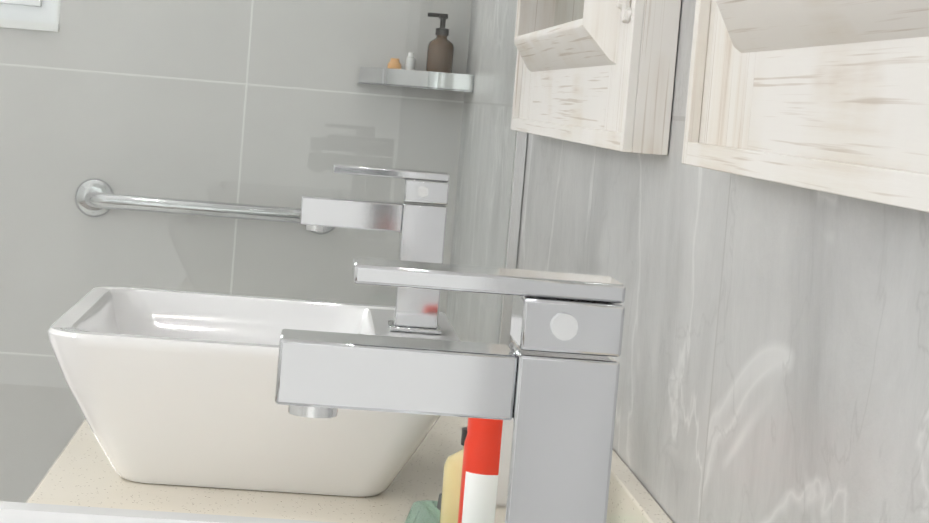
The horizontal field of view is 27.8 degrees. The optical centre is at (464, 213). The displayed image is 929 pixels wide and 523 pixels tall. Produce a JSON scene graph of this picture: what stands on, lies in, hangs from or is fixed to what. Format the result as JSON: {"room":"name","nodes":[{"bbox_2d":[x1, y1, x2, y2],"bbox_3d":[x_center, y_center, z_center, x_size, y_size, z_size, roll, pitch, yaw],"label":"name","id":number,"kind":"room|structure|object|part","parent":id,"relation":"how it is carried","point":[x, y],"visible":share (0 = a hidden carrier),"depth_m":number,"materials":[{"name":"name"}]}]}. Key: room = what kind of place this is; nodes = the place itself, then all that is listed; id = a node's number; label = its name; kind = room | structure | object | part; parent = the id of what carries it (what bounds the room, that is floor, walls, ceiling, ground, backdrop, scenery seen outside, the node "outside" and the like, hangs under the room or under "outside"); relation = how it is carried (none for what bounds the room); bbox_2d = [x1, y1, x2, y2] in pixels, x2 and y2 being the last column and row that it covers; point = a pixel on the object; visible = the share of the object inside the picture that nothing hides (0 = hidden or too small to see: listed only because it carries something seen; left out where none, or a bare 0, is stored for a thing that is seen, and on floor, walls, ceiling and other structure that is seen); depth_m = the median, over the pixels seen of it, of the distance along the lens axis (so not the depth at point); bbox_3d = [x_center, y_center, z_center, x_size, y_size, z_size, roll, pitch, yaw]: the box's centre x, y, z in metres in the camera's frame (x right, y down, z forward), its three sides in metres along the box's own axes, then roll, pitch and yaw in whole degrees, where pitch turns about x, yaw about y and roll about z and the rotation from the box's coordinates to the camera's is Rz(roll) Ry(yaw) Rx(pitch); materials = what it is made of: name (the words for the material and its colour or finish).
{"room":"bathroom","nodes":[
{"label":"bathroom","id":0,"kind":"room"},
{"bbox_2d":[0,0,471,502],"bbox_3d":[-1.447,-0.399,3.856,3.340,2.360,0.220,4,3,-5],"label":"wall","id":1,"kind":"structure","parent":0,"point":[47,285],"depth_m":3.84,"materials":[{"name":"grey tile"}]},
{"bbox_2d":[0,0,57,23],"bbox_3d":[-1.068,-0.783,3.810,0.553,0.775,0.090,4,3,-5],"label":"window","id":2,"kind":"structure","parent":1,"relation":"in","point":[41,17],"depth_m":3.84,"materials":[{"name":"white metal"}]},
{"bbox_2d":[0,0,60,31],"bbox_3d":[-1.072,-0.784,3.854,0.555,0.781,0.232,4,3,-5],"label":"sill","id":3,"kind":"structure","parent":1,"relation":"in","point":[13,24],"depth_m":3.78,"materials":[{"name":"white"}]},
{"bbox_2d":[75,178,334,234],"bbox_3d":[-0.521,-0.012,3.797,0.540,0.080,0.090,4,3,-5],"label":"grab rail","id":4,"kind":"object","parent":1,"relation":"attached to","point":[194,209],"depth_m":3.76,"materials":[{"name":"silver metal"}]},
{"bbox_2d":[355,13,473,91],"bbox_3d":[-0.098,-0.328,3.741,0.225,0.154,0.225,4,3,-5],"label":"corner shelf","id":5,"kind":"object","parent":1,"relation":"attached to","point":[447,83],"depth_m":3.73,"materials":[{"name":"white metal"}]},
{"bbox_3d":[-0.087,-0.333,3.794,0.131,0.149,0.056,4,3,-5],"label":"shelf items","id":6,"kind":"part","parent":5,"relation":"part of"},
{"bbox_2d":[446,0,928,522],"bbox_3d":[0.318,-0.099,1.239,0.220,2.360,5.300,4,3,-5],"label":"wall","id":7,"kind":"structure","parent":0,"point":[774,362],"depth_m":1.32,"materials":[{"name":"wood"}]},
{"bbox_2d":[511,0,680,154],"bbox_3d":[0.152,-0.639,2.022,0.060,1.120,0.930,4,3,-5],"label":"wall cabinet","id":8,"kind":"object","parent":7,"relation":"attached to","point":[599,73],"visible":1,"depth_m":1.75,"materials":[{"name":"white wood"}]},
{"bbox_2d":[682,0,928,212],"bbox_3d":[0.245,-0.562,0.839,0.060,1.120,0.930,4,3,-5],"label":"wall cabinet","id":9,"kind":"object","parent":7,"relation":"attached to","point":[830,96],"visible":1,"depth_m":1.00,"materials":[{"name":"white wood"}]},
{"bbox_3d":[-1.286,1.044,0.574,2.900,0.100,4.078,4,3,-5],"label":"floor","id":10,"kind":"structure","parent":0,"visible":0},
{"bbox_2d":[0,376,107,522],"bbox_3d":[-0.164,0.670,1.528,0.567,0.717,1.905,4,3,-5],"label":"bathroom vanity","id":11,"kind":"object","parent":10,"relation":"on","point":[84,390],"depth_m":1.75,"materials":[{"name":"white"}]},
{"bbox_2d":[4,336,673,522],"bbox_3d":[-0.113,0.264,1.505,0.534,0.102,1.981,4,3,-5],"label":"countertop","id":12,"kind":"structure","parent":11,"relation":"on","point":[151,447],"depth_m":1.76,"materials":[{"name":"beige stone"}]},
{"bbox_2d":[47,286,470,496],"bbox_3d":[-0.212,0.184,1.955,0.400,0.150,0.420,4,3,-5],"label":"basin","id":13,"kind":"object","parent":12,"relation":"in","point":[174,391],"depth_m":1.79,"materials":[{"name":"white ceramic"}]},
{"bbox_2d":[0,496,673,522],"bbox_3d":[-0.125,0.257,0.848,0.400,0.150,0.420,4,3,-5],"label":"basin","id":14,"kind":"object","parent":12,"relation":"in","point":[10,512],"depth_m":1.03,"materials":[{"name":"white ceramic"}]},
{"bbox_2d":[299,164,449,334],"bbox_3d":[-0.096,0.035,1.954,0.154,0.166,0.054,4,3,-5],"label":"faucet","id":15,"kind":"object","parent":12,"relation":"on","point":[420,220],"depth_m":1.93,"materials":[{"name":"silver metal"}]},
{"bbox_2d":[405,500,439,522],"bbox_3d":[0.018,0.290,1.638,0.148,0.014,0.274,5,3,3],"label":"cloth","id":16,"kind":"object","parent":12,"relation":"on","point":[425,511],"visible":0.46,"depth_m":1.75,"materials":[{"name":"green fabric"}]},
{"bbox_2d":[437,493,441,509],"bbox_3d":[0.002,0.276,1.710,0.022,0.014,0.072,3,16,-30],"label":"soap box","id":17,"kind":"object","parent":16,"relation":"on","point":[439,502],"visible":0.06,"depth_m":1.73,"materials":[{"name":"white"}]},
{"bbox_2d":[439,427,466,522],"bbox_3d":[0.007,0.224,1.648,0.052,0.132,0.058,4,3,-5],"label":"soap bottle","id":18,"kind":"object","parent":16,"relation":"on","point":[451,488],"visible":0.29,"depth_m":1.63,"materials":[{"name":"yellow plastic"}]},
{"bbox_2d":[458,418,502,522],"bbox_3d":[0.017,0.226,1.602,0.040,0.136,0.040,4,3,-5],"label":"can","id":19,"kind":"object","parent":16,"relation":"on","point":[480,472],"visible":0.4,"depth_m":1.58,"materials":[{"name":"red metal"}]},
{"bbox_2d":[275,257,625,522],"bbox_3d":[-0.009,0.107,0.847,0.154,0.166,0.054,4,3,-5],"label":"faucet","id":20,"kind":"object","parent":12,"relation":"on","point":[553,389],"depth_m":0.83,"materials":[{"name":"silver metal"}]},
{"bbox_2d":[0,0,527,500],"bbox_3d":[-0.268,0.089,0.605,1.018,1.965,4.106,4,3,-5],"label":"screen","id":21,"kind":"object","parent":10,"relation":"on","point":[514,206],"visible":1,"depth_m":2.64,"materials":[{"name":"clear glass"}]}
]}

